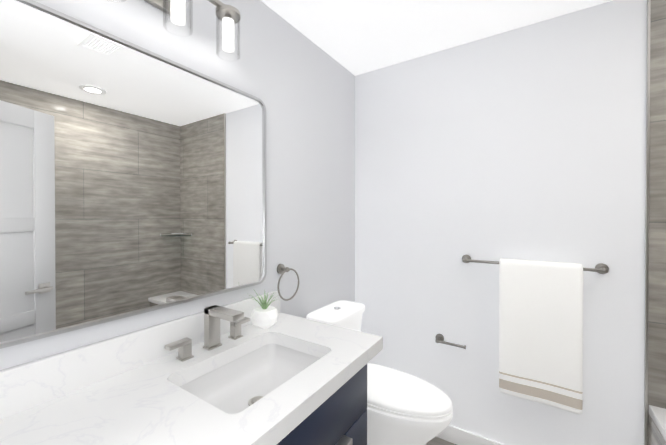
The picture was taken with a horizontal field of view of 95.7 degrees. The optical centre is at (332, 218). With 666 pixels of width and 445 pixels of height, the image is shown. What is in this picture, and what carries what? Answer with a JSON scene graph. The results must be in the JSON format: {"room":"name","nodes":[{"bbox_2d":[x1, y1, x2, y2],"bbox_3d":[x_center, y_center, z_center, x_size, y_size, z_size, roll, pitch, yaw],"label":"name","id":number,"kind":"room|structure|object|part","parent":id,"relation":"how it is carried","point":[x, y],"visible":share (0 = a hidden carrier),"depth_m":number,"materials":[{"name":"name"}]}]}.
{"room":"bathroom","nodes":[
{"label":"bathroom","id":0,"kind":"room"},
{"bbox_2d":[0,0,354,369],"bbox_3d":[-0.442,0.168,1.413,0.100,2.440,2.250,0,0,33],"label":"wall","id":1,"kind":"structure","parent":0,"point":[300,85],"depth_m":1.58,"materials":[{"name":"paint"}]},
{"bbox_2d":[0,0,266,348],"bbox_3d":[-0.619,-0.124,1.022,0.029,0.870,1.045,0,0,33],"label":"mirror","id":2,"kind":"object","parent":1,"relation":"attached to","point":[132,179],"visible":0.98,"depth_m":0.92,"materials":[{"name":"grey mirror"}]},
{"bbox_2d":[112,0,240,60],"bbox_3d":[-0.542,-0.759,1.024,0.150,0.250,0.492,0,0,33],"label":"sconce","id":3,"kind":"object","parent":1,"relation":"attached to","point":[228,16],"visible":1,"depth_m":1.14,"materials":[{"name":"white glass"}]},
{"bbox_2d":[277,264,298,300],"bbox_3d":[-0.243,0.329,1.567,0.062,0.186,0.165,0,0,33],"label":"towel ring","id":4,"kind":"object","parent":1,"relation":"attached to","point":[281,269],"visible":1,"depth_m":1.55,"materials":[{"name":"grey metal"}]},
{"bbox_2d":[261,0,611,75],"bbox_3d":[0.586,-1.097,0.728,2.560,0.100,2.250,0,0,33],"label":"ceiling","id":5,"kind":"structure","parent":0,"point":[356,37],"depth_m":1.62,"materials":[{"name":"paint"}]},
{"bbox_2d":[426,437,455,444],"bbox_3d":[0.586,1.443,0.747,2.560,0.100,2.250,0,0,33],"label":"floor","id":6,"kind":"structure","parent":0,"point":[436,441],"depth_m":1.86,"materials":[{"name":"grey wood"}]},
{"bbox_2d":[0,290,382,444],"bbox_3d":[-0.375,0.882,0.885,0.591,1.020,1.228,0,0,33],"label":"bathroom vanity","id":7,"kind":"object","parent":6,"relation":"on","point":[286,379],"visible":0.98,"depth_m":0.90,"materials":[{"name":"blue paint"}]},
{"bbox_2d":[165,305,249,360],"bbox_3d":[-0.403,0.410,1.105,0.171,0.150,0.340,0,0,33],"label":"faucet","id":8,"kind":"object","parent":7,"relation":"on","point":[214,315],"visible":1,"depth_m":1.11,"materials":[{"name":"silver metal"}]},
{"bbox_2d":[180,343,319,413],"bbox_3d":[-0.256,0.580,1.022,0.387,0.086,0.515,0,1,33],"label":"sink","id":9,"kind":"object","parent":7,"relation":"in","point":[234,384],"depth_m":1.13,"materials":[{"name":"white ceramic"}]},
{"bbox_2d":[250,290,278,328],"bbox_3d":[-0.296,0.398,1.350,0.170,0.171,0.159,0,0,33],"label":"plant","id":10,"kind":"object","parent":7,"relation":"on","point":[264,315],"visible":1,"depth_m":1.32,"materials":[{"name":"green plant"}]},
{"bbox_2d":[306,300,452,444],"bbox_3d":[0.260,0.962,1.680,0.765,0.848,0.419,0,0,33],"label":"toilet","id":11,"kind":"object","parent":6,"relation":"on","point":[403,408],"visible":0.58,"depth_m":1.54,"materials":[{"name":"white ceramic"}]},
{"bbox_3d":[0.025,0.753,1.822,0.216,0.420,0.402,0,1,33],"label":"tank","id":12,"kind":"part","parent":11,"relation":"part of","materials":[{"name":"white ceramic"}]},
{"bbox_3d":[0.340,0.938,1.652,0.596,0.052,0.372,0,1,33],"label":"seat","id":13,"kind":"part","parent":11,"relation":"part of","materials":[{"name":"white ceramic"}]},
{"bbox_2d":[648,405,665,444],"bbox_3d":[1.323,1.128,0.470,0.797,0.535,1.670,0,0,33],"label":"bathtub","id":14,"kind":"object","parent":6,"relation":"on","point":[656,425],"visible":1,"depth_m":1.31,"materials":[{"name":"white ceramic"}]},
{"bbox_2d":[355,0,646,444],"bbox_3d":[1.177,0.167,1.636,2.560,2.440,0.100,0,0,33],"label":"wall","id":15,"kind":"structure","parent":0,"point":[527,142],"depth_m":1.71,"materials":[{"name":"paint"}]},
{"bbox_2d":[435,334,465,348],"bbox_3d":[0.714,0.755,1.839,0.189,0.052,0.074,0,0,33],"label":"toilet paper holder","id":16,"kind":"object","parent":15,"relation":"attached to","point":[439,338],"visible":1,"depth_m":1.83,"materials":[{"name":"grey metal"}]},
{"bbox_2d":[436,425,503,444],"bbox_3d":[0.802,1.335,1.823,1.537,0.100,0.013,0,0,33],"label":"baseboard","id":17,"kind":"structure","parent":15,"relation":"attached to","point":[454,435],"depth_m":1.83,"materials":[{"name":"white wood"}]},
{"bbox_2d":[462,255,608,414],"bbox_3d":[1.034,0.582,1.608,0.667,0.726,0.108,0,0,33],"label":"towel rail","id":18,"kind":"object","parent":15,"relation":"attached to","point":[540,331],"visible":1,"depth_m":1.53,"materials":[{"name":"white fabric"}]},
{"bbox_2d":[499,259,582,414],"bbox_3d":[1.062,0.583,1.560,0.356,0.728,0.060,0,1,33],"label":"towel","id":19,"kind":"object","parent":18,"relation":"hanging from","point":[541,302],"depth_m":1.53,"materials":[{"name":"fabric"}]},
{"bbox_2d":[644,0,650,444],"bbox_3d":[1.447,0.168,1.390,0.008,2.440,0.014,0,0,33],"label":"trim","id":20,"kind":"structure","parent":15,"relation":"attached to","point":[647,224],"depth_m":1.39,"materials":[{"name":"silver metal"}]},
{"bbox_2d":[647,0,665,444],"bbox_3d":[1.792,0.170,1.165,0.815,2.440,0.012,0,0,33],"label":"wall tile","id":21,"kind":"structure","parent":15,"relation":"attached to","point":[657,293],"depth_m":1.37,"materials":[{"name":"stone"}]}
]}

